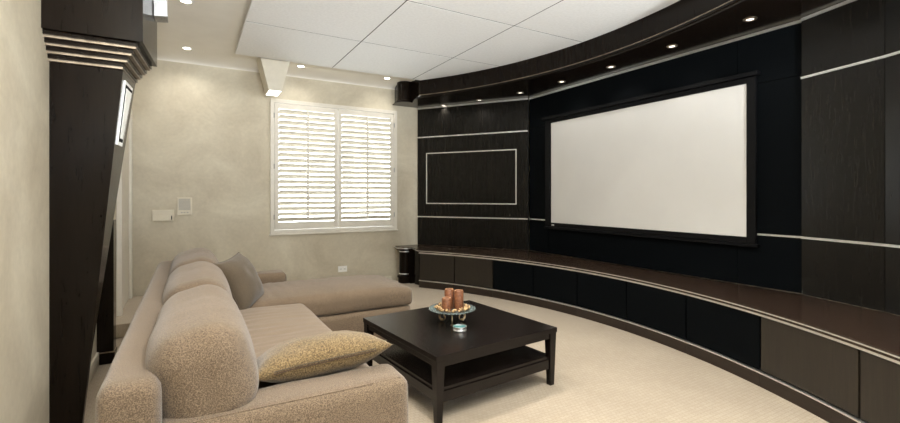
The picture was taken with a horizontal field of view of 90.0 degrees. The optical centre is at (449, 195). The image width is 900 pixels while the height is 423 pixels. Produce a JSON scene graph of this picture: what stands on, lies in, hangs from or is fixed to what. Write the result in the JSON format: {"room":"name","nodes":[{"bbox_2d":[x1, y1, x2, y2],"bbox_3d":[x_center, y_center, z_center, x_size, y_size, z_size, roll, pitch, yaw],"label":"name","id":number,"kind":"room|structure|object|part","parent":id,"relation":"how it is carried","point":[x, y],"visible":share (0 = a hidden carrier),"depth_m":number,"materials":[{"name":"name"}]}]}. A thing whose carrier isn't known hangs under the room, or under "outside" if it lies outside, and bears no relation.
{"room":"home theater","nodes":[
{"label":"home theater","id":0,"kind":"room"},
{"bbox_2d":[0,0,116,422],"bbox_3d":[-1.696,-0.215,1.468,0.150,3.190,9.440,0,0,-30],"label":"wall","id":1,"kind":"structure","parent":0,"point":[24,63],"depth_m":2.07,"materials":[{"name":"beige paint"}]},
{"bbox_2d":[88,352,98,384],"bbox_3d":[-2.689,1.325,3.355,0.018,0.110,0.700,0,0,-30],"label":"baseboard","id":2,"kind":"structure","parent":1,"relation":"attached to","point":[94,364],"depth_m":3.49,"materials":[{"name":"beige paint"}]},
{"bbox_2d":[116,109,131,315],"bbox_3d":[-3.677,0.095,5.094,0.045,2.300,1.000,0,0,-30],"label":"door","id":3,"kind":"structure","parent":1,"relation":"in","point":[124,196],"depth_m":5.06,"materials":[{"name":"paint"}]},
{"bbox_2d":[157,0,414,89],"bbox_3d":[0.655,-1.825,2.826,5.580,0.170,9.740,0,0,-30],"label":"ceiling","id":4,"kind":"structure","parent":0,"point":[212,28],"depth_m":5.31,"materials":[{"name":"paint"}]},
{"bbox_2d":[178,0,193,3],"bbox_3d":[-2.449,-1.806,4.175,0.128,0.008,0.128,0,0,-30],"label":"recessed light","id":5,"kind":"object","parent":4,"relation":"in","point":[181,1],"visible":1,"depth_m":4.18,"materials":[{"name":"white plastic"}]},
{"bbox_2d":[181,46,192,49],"bbox_3d":[-3.217,-1.806,5.504,0.128,0.008,0.128,0,0,-30],"label":"recessed light","id":6,"kind":"object","parent":4,"relation":"in","point":[182,47],"visible":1,"depth_m":5.50,"materials":[{"name":"white plastic"}]},
{"bbox_2d":[256,57,289,95],"bbox_3d":[-2.338,-1.583,5.959,0.380,0.451,0.320,0,0,-30],"label":"hood","id":7,"kind":"object","parent":4,"relation":"hanging from","point":[273,72],"visible":0.95,"depth_m":5.83,"materials":[{"name":"beige paint"}]},
{"bbox_2d":[261,71,265,86],"bbox_3d":[-2.451,-1.575,5.894,0.063,0.250,0.180,0,0,-30],"label":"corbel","id":8,"kind":"object","parent":7,"relation":"attached to","point":[262,72],"depth_m":5.90,"materials":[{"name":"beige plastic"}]},
{"bbox_2d":[235,18,359,67],"bbox_3d":[-1.829,-1.768,5.324,1.193,0.035,1.198,0,0,-30],"label":"ceiling panel","id":9,"kind":"object","parent":4,"relation":"attached to","point":[256,39],"visible":0.96,"depth_m":5.23,"materials":[{"name":"fabric"}]},
{"bbox_2d":[246,0,405,40],"bbox_3d":[-1.217,-1.768,4.263,1.193,0.035,1.228,0,0,-30],"label":"ceiling panel","id":10,"kind":"object","parent":4,"relation":"attached to","point":[347,19],"visible":1,"depth_m":4.34,"materials":[{"name":"fabric"}]},
{"bbox_2d":[333,42,450,78],"bbox_3d":[-0.786,-1.768,5.926,1.193,0.035,1.198,0,0,-30],"label":"ceiling panel","id":11,"kind":"object","parent":4,"relation":"attached to","point":[365,57],"visible":0.91,"depth_m":5.86,"materials":[{"name":"fabric"}]},
{"bbox_2d":[248,0,580,78],"bbox_3d":[0.666,-1.768,3.185,3.368,0.032,7.390,0,0,-30],"label":"trim","id":12,"kind":"structure","parent":4,"relation":"attached to","point":[406,0],"depth_m":4.79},
{"bbox_2d":[362,1,511,57],"bbox_3d":[-0.173,-1.768,4.865,1.193,0.035,1.228,0,0,-30],"label":"ceiling panel","id":13,"kind":"object","parent":4,"relation":"attached to","point":[413,26],"visible":0.96,"depth_m":4.79,"materials":[{"name":"fabric"}]},
{"bbox_2d":[414,58,498,79],"bbox_3d":[0.055,-1.768,6.411,0.724,0.035,1.198,0,0,-30],"label":"ceiling panel","id":14,"kind":"object","parent":4,"relation":"attached to","point":[454,66],"visible":0.92,"depth_m":6.18,"materials":[{"name":"fabric"}]},
{"bbox_2d":[409,0,561,24],"bbox_3d":[0.447,-1.768,3.791,1.193,0.035,1.228,0,0,-30],"label":"ceiling panel","id":15,"kind":"object","parent":4,"relation":"attached to","point":[511,12],"visible":1,"depth_m":4.18,"materials":[{"name":"fabric"}]},
{"bbox_2d":[454,26,580,65],"bbox_3d":[0.775,-1.768,5.412,0.972,0.035,1.228,0,0,-30],"label":"ceiling panel","id":16,"kind":"object","parent":4,"relation":"attached to","point":[515,44],"visible":0.94,"depth_m":5.30,"materials":[{"name":"fabric"}]},
{"bbox_2d":[515,0,679,41],"bbox_3d":[1.400,-1.768,4.341,0.984,0.035,1.228,0,0,-30],"label":"ceiling panel","id":17,"kind":"object","parent":4,"relation":"attached to","point":[578,20],"visible":0.97,"depth_m":4.39,"materials":[{"name":"fabric"}]},
{"bbox_2d":[393,0,845,107],"bbox_3d":[1.375,-1.645,4.765,1.753,0.329,6.778,0,0,-30],"label":"soffit","id":18,"kind":"structure","parent":4,"relation":"attached to","point":[691,25],"depth_m":4.81,"materials":[{"name":"brown wood"}]},
{"bbox_3d":[1.347,-1.528,4.402,1.013,0.007,5.955,0,0,-27],"label":"metal trim","id":19,"kind":"part","parent":18,"relation":"part of","materials":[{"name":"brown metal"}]},
{"bbox_2d":[666,44,677,47],"bbox_3d":[2.190,-1.476,4.440,0.104,0.008,0.104,0,0,-30],"label":"recessed light","id":20,"kind":"object","parent":18,"relation":"attached to","point":[672,45],"visible":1,"depth_m":4.43,"materials":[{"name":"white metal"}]},
{"bbox_2d":[743,17,756,21],"bbox_3d":[2.509,-1.476,3.763,0.104,0.008,0.104,0,0,-30],"label":"recessed light","id":21,"kind":"object","parent":18,"relation":"attached to","point":[749,19],"visible":1,"depth_m":3.77,"materials":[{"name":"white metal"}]},
{"bbox_2d":[131,60,476,295],"bbox_3d":[-1.743,-0.215,6.979,5.580,3.190,0.150,0,0,-30],"label":"wall","id":22,"kind":"structure","parent":0,"point":[200,133],"depth_m":6.14,"materials":[{"name":"beige paint"}]},
{"bbox_2d":[152,210,173,220],"bbox_3d":[-3.673,0.250,5.762,0.240,0.146,0.026,0,0,-30],"label":"control panel","id":23,"kind":"object","parent":22,"relation":"attached to","point":[157,215],"visible":1,"depth_m":5.75,"materials":[{"name":"beige plastic"}]},
{"bbox_2d":[177,198,191,214],"bbox_3d":[-3.469,0.135,5.880,0.170,0.230,0.027,0,0,-30],"label":"intercom","id":24,"kind":"object","parent":22,"relation":"attached to","point":[184,205],"visible":1,"depth_m":5.87,"materials":[{"name":"beige plastic"}]},
{"bbox_2d":[269,98,397,235],"bbox_3d":[-1.738,-0.413,6.921,1.971,1.950,0.214,0,0,-30],"label":"window shutters","id":25,"kind":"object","parent":22,"relation":"in","point":[278,107],"depth_m":6.83,"materials":[{"name":"paint"}]},
{"bbox_3d":[-2.111,-0.423,6.652,0.908,1.812,0.032,0,0,-30],"label":"shutter panel","id":26,"kind":"part","parent":25,"relation":"part of","materials":[{"name":"paint"}]},
{"bbox_3d":[-2.084,-0.448,6.606,0.030,1.592,0.015,0,0,-30],"label":"tilt rod","id":27,"kind":"part","parent":25,"relation":"part of","materials":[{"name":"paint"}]},
{"bbox_3d":[-1.319,-0.423,7.109,0.908,1.812,0.032,0,0,-30],"label":"shutter panel","id":28,"kind":"part","parent":25,"relation":"part of","materials":[{"name":"paint"}]},
{"bbox_3d":[-1.292,-0.448,7.064,0.030,1.592,0.015,0,0,-30],"label":"tilt rod","id":29,"kind":"part","parent":25,"relation":"part of","materials":[{"name":"paint"}]},
{"bbox_2d":[338,266,346,271],"bbox_3d":[-1.655,1.125,6.936,0.140,0.090,0.011,0,0,-30],"label":"wall outlet","id":30,"kind":"object","parent":22,"relation":"attached to","point":[340,268],"visible":1,"depth_m":6.93,"materials":[{"name":"white plastic"}]},
{"bbox_2d":[84,280,828,422],"bbox_3d":[0.611,1.430,2.801,5.380,0.100,9.440,0,0,-30],"label":"floor","id":31,"kind":"structure","parent":0,"point":[604,373],"depth_m":3.18,"materials":[{"name":"carpet"}]},
{"bbox_2d":[41,0,167,422],"bbox_3d":[-1.993,-0.214,2.666,0.534,3.188,0.540,0,0,-30],"label":"pilaster","id":32,"kind":"object","parent":31,"relation":"on","point":[97,51],"depth_m":2.49,"materials":[{"name":"brown wood"}]},
{"bbox_3d":[-2.096,-0.749,2.673,0.362,0.021,0.414,0,0,-30],"label":"moulding","id":33,"kind":"part","parent":32,"relation":"part of","materials":[{"name":"brown wood"}]},
{"bbox_3d":[-2.077,-0.782,2.666,0.388,0.021,0.446,0,0,-30],"label":"moulding","id":34,"kind":"part","parent":32,"relation":"part of","materials":[{"name":"brown wood"}]},
{"bbox_3d":[-2.058,-0.816,2.658,0.414,0.021,0.478,0,0,-30],"label":"moulding","id":35,"kind":"part","parent":32,"relation":"part of","materials":[{"name":"brown wood"}]},
{"bbox_3d":[-2.039,-0.849,2.651,0.440,0.021,0.510,0,0,-30],"label":"moulding","id":36,"kind":"part","parent":32,"relation":"part of","materials":[{"name":"brown wood"}]},
{"bbox_2d":[117,80,132,146],"bbox_3d":[-1.973,-0.490,2.732,0.041,0.380,0.238,0,0,-26],"label":"wall sconce","id":37,"kind":"object","parent":32,"relation":"attached to","point":[127,88],"depth_m":2.69,"materials":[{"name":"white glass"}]},
{"bbox_3d":[-1.870,-1.380,2.915,0.072,0.480,0.120,0,0,-30],"label":"metal bracket","id":38,"kind":"part","parent":32,"relation":"part of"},
{"bbox_2d":[97,219,116,364],"bbox_3d":[-2.860,0.790,3.755,0.120,1.180,0.156,0,0,-30],"label":"wall post","id":39,"kind":"object","parent":31,"relation":"on","point":[106,319],"visible":0.65,"depth_m":3.70,"materials":[{"name":"brown wood"}]},
{"bbox_2d":[116,295,143,337],"bbox_3d":[-3.478,1.312,5.035,0.329,0.135,1.440,0,0,-30],"label":"carpeted step","id":40,"kind":"structure","parent":31,"relation":"on","point":[123,322],"depth_m":4.65,"materials":[{"name":"carpet"}]},
{"bbox_2d":[95,248,411,422],"bbox_3d":[-1.003,0.923,3.346,2.148,0.915,3.276,0,0,-30],"label":"sofa","id":41,"kind":"object","parent":31,"relation":"on","point":[187,353],"visible":0.98,"depth_m":1.83,"materials":[{"name":"beige fabric"}]},
{"bbox_3d":[-1.852,0.982,2.858,0.183,0.743,3.263,0,0,-30],"label":"frame","id":42,"kind":"part","parent":41,"relation":"part of","materials":[{"name":"beige fabric"}]},
{"bbox_2d":[169,248,218,275],"bbox_3d":[-2.139,0.679,3.810,0.403,0.422,0.987,0,0,-30],"label":"cushion","id":43,"kind":"object","parent":41,"relation":"on","point":[196,254],"depth_m":3.62,"materials":[{"name":"beige fabric"}]},
{"bbox_2d":[162,261,232,304],"bbox_3d":[-1.651,0.682,2.963,0.396,0.422,1.025,0,0,-30],"label":"cushion","id":44,"kind":"object","parent":41,"relation":"on","point":[191,275],"depth_m":2.74,"materials":[{"name":"beige fabric"}]},
{"bbox_2d":[145,284,258,418],"bbox_3d":[-1.136,0.677,2.070,0.402,0.424,1.084,0,0,-30],"label":"cushion","id":45,"kind":"object","parent":41,"relation":"on","point":[200,357],"depth_m":1.64,"materials":[{"name":"beige fabric"}]},
{"bbox_2d":[213,252,263,309],"bbox_3d":[-1.719,0.707,3.695,0.304,0.445,0.463,0,0,-10],"label":"throw pillow","id":46,"kind":"object","parent":41,"relation":"on","point":[246,287],"visible":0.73,"depth_m":3.56,"materials":[{"name":"beige fabric"}]},
{"bbox_3d":[-2.133,1.062,4.446,0.973,0.580,0.240,0,0,-30],"label":"arm","id":47,"kind":"part","parent":41,"relation":"part of"},
{"bbox_3d":[-0.632,1.065,1.815,0.947,0.577,0.250,0,0,-30],"label":"arm","id":48,"kind":"part","parent":41,"relation":"part of"},
{"bbox_2d":[240,303,368,388],"bbox_3d":[-1.086,0.970,2.805,0.773,0.224,1.910,0,0,-30],"label":"seat cushion","id":49,"kind":"object","parent":41,"relation":"on","point":[270,325],"depth_m":3.05,"materials":[{"name":"beige fabric"}]},
{"bbox_2d":[257,330,393,382],"bbox_3d":[-0.631,0.759,2.153,0.607,0.228,0.488,0,0,-27],"label":"throw pillow","id":50,"kind":"object","parent":41,"relation":"on","point":[326,353],"visible":0.97,"depth_m":1.99,"materials":[{"name":"beige fabric"}]},
{"bbox_2d":[250,275,411,316],"bbox_3d":[-1.328,0.942,4.276,1.779,0.230,0.868,0,0,-30],"label":"cushion","id":51,"kind":"object","parent":41,"relation":"on","point":[356,295],"depth_m":4.12,"materials":[{"name":"beige fabric"}]},
{"bbox_2d":[397,250,419,284],"bbox_3d":[-0.632,1.115,7.175,0.370,0.530,0.540,0,0,-30],"label":"end column","id":52,"kind":"structure","parent":31,"relation":"on","point":[409,260],"depth_m":7.12,"materials":[{"name":"brown wood"}]},
{"bbox_3d":[-0.460,1.116,7.067,0.180,0.528,0.180,0,0,-30],"label":"recessed panel","id":53,"kind":"part","parent":52,"relation":"part of","materials":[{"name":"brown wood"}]},
{"bbox_2d":[395,245,899,364],"bbox_3d":[1.346,0.841,4.748,1.691,0.052,6.778,0,0,-30],"label":"countertop","id":54,"kind":"structure","parent":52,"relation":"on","point":[877,333],"depth_m":3.54,"materials":[{"name":"brown wood"}]},
{"bbox_2d":[419,254,455,289],"bbox_3d":[-0.154,1.124,6.742,0.626,0.512,0.223,0,0,29],"label":"base cabinet","id":55,"kind":"object","parent":31,"relation":"on","point":[436,271],"visible":0.88,"depth_m":6.66,"materials":[{"name":"brown wood"}]},
{"bbox_2d":[363,300,556,422],"bbox_3d":[0.049,1.170,3.420,1.056,0.420,1.056,0,0,-35],"label":"coffee table","id":56,"kind":"object","parent":31,"relation":"on","point":[443,364],"visible":0.79,"depth_m":3.12,"materials":[{"name":"brown wood"}]},
{"bbox_3d":[-0.638,1.188,3.541,0.062,0.385,0.062,0,0,-35],"label":"leg","id":57,"kind":"part","parent":56,"relation":"part of","materials":[{"name":"brown wood"}]},
{"bbox_3d":[-0.359,1.223,3.134,0.020,0.065,0.956,0,0,-35],"label":"shelf rail","id":58,"kind":"part","parent":56,"relation":"part of","materials":[{"name":"brown wood"}]},
{"bbox_3d":[-0.072,1.188,2.733,0.062,0.385,0.062,0,0,-35],"label":"leg","id":59,"kind":"part","parent":56,"relation":"part of","materials":[{"name":"brown wood"}]},
{"bbox_2d":[429,303,475,325],"bbox_3d":[0.016,0.902,3.404,0.356,0.114,0.356,0,0,-30],"label":"candle holder","id":60,"kind":"object","parent":56,"relation":"on","point":[431,308],"visible":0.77,"depth_m":3.39,"materials":[{"name":"clear glass"}]},
{"bbox_2d":[442,297,450,311],"bbox_3d":[-0.026,0.810,3.374,0.072,0.096,0.072,0,0,-30],"label":"pillar candle","id":61,"kind":"object","parent":60,"relation":"on","point":[446,301],"visible":0.85,"depth_m":3.35,"materials":[{"name":"brown wax"}]},
{"bbox_2d":[444,288,453,308],"bbox_3d":[-0.006,0.785,3.449,0.072,0.146,0.072,0,0,-30],"label":"pillar candle","id":62,"kind":"object","parent":60,"relation":"on","point":[448,292],"visible":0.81,"depth_m":3.42,"materials":[{"name":"brown wax"}]},
{"bbox_2d":[434,302,469,312],"bbox_3d":[0.020,0.840,3.406,0.276,0.036,0.274,0,0,-30],"label":"potpourri","id":63,"kind":"object","parent":60,"relation":"on","point":[438,306],"visible":0.75,"depth_m":3.35},
{"bbox_3d":[0.016,0.855,3.404,0.356,0.020,0.356,0,0,-30],"label":"glass plate","id":64,"kind":"part","parent":60,"relation":"part of","materials":[{"name":"glass"}]},
{"bbox_2d":[454,289,462,310],"bbox_3d":[0.066,0.785,3.402,0.072,0.146,0.072,0,0,-30],"label":"pillar candle","id":65,"kind":"object","parent":60,"relation":"on","point":[458,293],"visible":0.83,"depth_m":3.37,"materials":[{"name":"brown wax"}]},
{"bbox_2d":[453,324,466,332],"bbox_3d":[0.069,0.943,3.210,0.100,0.033,0.100,0,0,-30],"label":"candle tin","id":66,"kind":"object","parent":56,"relation":"on","point":[459,328],"visible":1,"depth_m":3.18,"materials":[{"name":"silver metal"}]},
{"bbox_2d":[380,340,547,389],"bbox_3d":[0.049,1.179,3.420,0.996,0.023,0.996,0,0,-35],"label":"shelf","id":67,"kind":"object","parent":56,"relation":"attached to","point":[469,373],"depth_m":3.10,"materials":[{"name":"brown wood"}]},
{"bbox_3d":[0.334,1.223,3.012,0.996,0.065,0.020,0,0,-35],"label":"shelf rail","id":68,"kind":"part","parent":56,"relation":"part of","materials":[{"name":"brown wood"}]},
{"bbox_3d":[0.735,1.188,3.298,0.062,0.385,0.062,0,0,-35],"label":"leg","id":69,"kind":"part","parent":56,"relation":"part of","materials":[{"name":"brown wood"}]},
{"bbox_2d":[454,256,492,296],"bbox_3d":[0.440,1.124,6.479,0.688,0.512,0.424,0,0,36],"label":"base cabinet","id":70,"kind":"object","parent":31,"relation":"on","point":[472,275],"visible":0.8,"depth_m":6.32,"materials":[{"name":"brown wood"}]},
{"bbox_2d":[492,260,534,304],"bbox_3d":[0.952,1.124,6.047,0.697,0.512,0.425,0,0,44],"label":"base cabinet","id":71,"kind":"object","parent":31,"relation":"on","point":[512,281],"visible":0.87,"depth_m":5.90,"materials":[{"name":"black wood"}]},
{"bbox_2d":[532,265,578,315],"bbox_3d":[1.409,1.124,5.545,0.425,0.512,0.706,0,0,-38],"label":"base cabinet","id":72,"kind":"object","parent":31,"relation":"on","point":[555,289],"visible":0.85,"depth_m":5.41,"materials":[{"name":"black wood"}]},
{"bbox_2d":[576,272,626,330],"bbox_3d":[1.796,1.124,4.979,0.429,0.512,0.715,0,0,-30],"label":"base cabinet","id":73,"kind":"object","parent":31,"relation":"on","point":[601,299],"visible":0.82,"depth_m":4.86,"materials":[{"name":"black wood"}]},
{"bbox_2d":[625,282,688,352],"bbox_3d":[2.117,1.124,4.344,0.426,0.512,0.752,0,0,-23],"label":"base cabinet","id":74,"kind":"object","parent":31,"relation":"on","point":[657,315],"visible":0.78,"depth_m":4.24,"materials":[{"name":"black wood"}]},
{"bbox_2d":[685,296,763,386],"bbox_3d":[2.350,1.124,3.651,0.427,0.512,0.762,0,0,-14],"label":"base cabinet","id":75,"kind":"object","parent":31,"relation":"on","point":[726,338],"visible":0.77,"depth_m":3.56,"materials":[{"name":"black wood"}]},
{"bbox_2d":[759,317,862,422],"bbox_3d":[2.482,1.124,2.926,0.427,0.512,0.761,0,0,-6],"label":"base cabinet","id":76,"kind":"object","parent":31,"relation":"on","point":[820,375],"visible":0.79,"depth_m":2.86,"materials":[{"name":"brown wood"}]},
{"bbox_2d":[857,351,899,422],"bbox_3d":[2.508,1.124,2.204,0.426,0.512,0.734,0,0,2],"label":"base cabinet","id":77,"kind":"object","parent":31,"relation":"on","point":[880,377],"visible":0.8,"depth_m":2.44,"materials":[{"name":"brown wood"}]},
{"bbox_2d":[417,98,528,249],"bbox_3d":[0.318,-0.332,7.176,1.895,2.292,0.039,0,0,25],"label":"panelling","id":78,"kind":"object","parent":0,"point":[473,158],"visible":1,"depth_m":7.12,"materials":[{"name":"brown wood"}]},
{"bbox_3d":[-0.467,-0.318,7.539,0.161,1.303,0.018,0,0,25],"label":"panel","id":79,"kind":"part","parent":78,"relation":"part of","materials":[{"name":"brown wood"}]},
{"bbox_3d":[-0.266,-1.220,7.446,0.602,0.459,0.018,0,0,25],"label":"panel","id":80,"kind":"part","parent":78,"relation":"part of","materials":[{"name":"brown wood"}]},
{"bbox_3d":[-0.266,0.585,7.446,0.602,0.458,0.018,0,0,25],"label":"panel","id":81,"kind":"part","parent":78,"relation":"part of","materials":[{"name":"brown wood"}]},
{"bbox_3d":[-0.191,-0.318,7.411,0.435,1.303,0.018,0,0,25],"label":"panel","id":82,"kind":"part","parent":78,"relation":"part of","materials":[{"name":"brown wood"}]},
{"bbox_3d":[0.157,-0.318,7.250,0.318,1.303,0.018,0,0,25],"label":"panel","id":83,"kind":"part","parent":78,"relation":"part of","materials":[{"name":"brown wood"}]},
{"bbox_3d":[0.297,-1.220,7.184,0.629,0.459,0.018,0,0,25],"label":"panel","id":84,"kind":"part","parent":78,"relation":"part of","materials":[{"name":"brown wood"}]},
{"bbox_3d":[0.297,0.585,7.184,0.629,0.458,0.018,0,0,25],"label":"panel","id":85,"kind":"part","parent":78,"relation":"part of","materials":[{"name":"brown wood"}]},
{"bbox_3d":[0.307,-0.292,7.165,1.552,0.845,0.009,0,0,25],"label":"metal frame","id":86,"kind":"part","parent":78,"relation":"part of","materials":[{"name":"silver metal"}]},
{"bbox_3d":[0.445,-0.318,7.116,0.305,1.303,0.018,0,0,25],"label":"panel","id":87,"kind":"part","parent":78,"relation":"part of","materials":[{"name":"brown wood"}]},
{"bbox_3d":[0.801,-0.318,6.951,0.470,1.303,0.018,0,0,25],"label":"panel","id":88,"kind":"part","parent":78,"relation":"part of","materials":[{"name":"brown wood"}]},
{"bbox_3d":[0.881,-1.220,6.914,0.646,0.459,0.018,0,0,25],"label":"panel","id":89,"kind":"part","parent":78,"relation":"part of","materials":[{"name":"brown wood"}]},
{"bbox_3d":[0.881,0.585,6.914,0.646,0.458,0.018,0,0,25],"label":"panel","id":90,"kind":"part","parent":78,"relation":"part of","materials":[{"name":"brown wood"}]},
{"bbox_3d":[1.097,-0.318,6.814,0.170,1.303,0.018,0,0,25],"label":"panel","id":91,"kind":"part","parent":78,"relation":"part of","materials":[{"name":"brown wood"}]},
{"bbox_2d":[494,100,899,315],"bbox_3d":[3.006,-0.215,4.184,0.150,3.190,9.440,0,0,-30],"label":"wall","id":92,"kind":"structure","parent":0,"point":[529,100],"depth_m":5.65,"materials":[{"name":"black paint"}]},
{"bbox_2d":[529,19,801,292],"bbox_3d":[2.080,-0.332,5.274,0.038,2.292,3.485,0,0,-30],"label":"panelling","id":93,"kind":"object","parent":92,"relation":"attached to","point":[776,52],"visible":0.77,"depth_m":4.24,"materials":[{"name":"black wood"}]},
{"bbox_3d":[1.312,-0.337,6.600,0.017,1.346,0.416,0,0,-30],"label":"panel","id":94,"kind":"part","parent":93,"relation":"part of","materials":[{"name":"black fabric"}]},
{"bbox_3d":[1.312,-1.233,6.600,0.017,0.434,0.416,0,0,-30],"label":"panel","id":95,"kind":"part","parent":93,"relation":"part of","materials":[{"name":"black fabric"}]},
{"bbox_3d":[1.312,0.584,6.600,0.017,0.460,0.416,0,0,-30],"label":"panel","id":96,"kind":"part","parent":93,"relation":"part of","materials":[{"name":"black wood"}]},
{"bbox_3d":[2.055,-1.233,5.314,0.017,0.434,2.547,0,0,-30],"label":"panel","id":97,"kind":"part","parent":93,"relation":"part of","materials":[{"name":"black fabric"}]},
{"bbox_3d":[2.055,0.584,5.314,0.017,0.460,2.547,0,0,-30],"label":"panel","id":98,"kind":"part","parent":93,"relation":"part of","materials":[{"name":"black wood"}]},
{"bbox_2d":[542,70,760,247],"bbox_3d":[2.049,-0.329,5.232,0.071,1.578,2.821,0,0,-30],"label":"projection screen","id":99,"kind":"object","parent":93,"relation":"attached to","point":[681,162],"visible":1,"depth_m":4.84,"materials":[{"name":"white fabric"}]},
{"bbox_3d":[2.821,-1.233,3.987,0.017,0.434,0.510,0,0,-30],"label":"panel","id":100,"kind":"part","parent":93,"relation":"part of","materials":[{"name":"black fabric"}]},
{"bbox_3d":[2.821,0.584,3.987,0.017,0.460,0.510,0,0,-30],"label":"panel","id":101,"kind":"part","parent":93,"relation":"part of","materials":[{"name":"black wood"}]},
{"bbox_3d":[2.821,-0.337,3.987,0.017,1.346,0.510,0,0,-30],"label":"panel","id":102,"kind":"part","parent":93,"relation":"part of","materials":[{"name":"black wood"}]},
{"bbox_2d":[801,0,884,311],"bbox_3d":[2.999,-0.332,3.454,0.036,2.292,0.596,0,0,-13],"label":"panelling","id":103,"kind":"object","parent":92,"relation":"attached to","point":[843,77],"visible":1,"depth_m":3.42,"materials":[{"name":"brown wood"}]},
{"bbox_3d":[2.996,-1.220,3.453,0.018,0.459,0.590,0,0,-13],"label":"panel","id":104,"kind":"part","parent":103,"relation":"part of","materials":[{"name":"brown wood"}]},
{"bbox_3d":[2.996,-0.318,3.453,0.018,1.303,0.590,0,0,-13],"label":"panel","id":105,"kind":"part","parent":103,"relation":"part of","materials":[{"name":"brown wood"}]},
{"bbox_3d":[2.996,0.585,3.453,0.018,0.458,0.590,0,0,-13],"label":"panel","id":106,"kind":"part","parent":103,"relation":"part of","materials":[{"name":"brown wood"}]},
{"bbox_2d":[884,0,899,314],"bbox_3d":[3.119,-0.332,2.505,0.036,2.292,1.318,0,0,-5],"label":"panelling","id":107,"kind":"object","parent":92,"relation":"attached to","point":[892,7],"visible":1,"depth_m":3.11,"materials":[{"name":"brown wood"}]},
{"bbox_3d":[3.090,-1.220,2.833,0.018,0.459,0.653,0,0,-5],"label":"panel","id":108,"kind":"part","parent":107,"relation":"part of","materials":[{"name":"brown wood"}]},
{"bbox_3d":[3.090,-0.318,2.833,0.018,1.303,0.653,0,0,-5],"label":"panel","id":109,"kind":"part","parent":107,"relation":"part of","materials":[{"name":"brown wood"}]},
{"bbox_3d":[3.090,0.585,2.833,0.018,0.458,0.653,0,0,-5],"label":"panel","id":110,"kind":"part","parent":107,"relation":"part of","materials":[{"name":"brown wood"}]}
]}

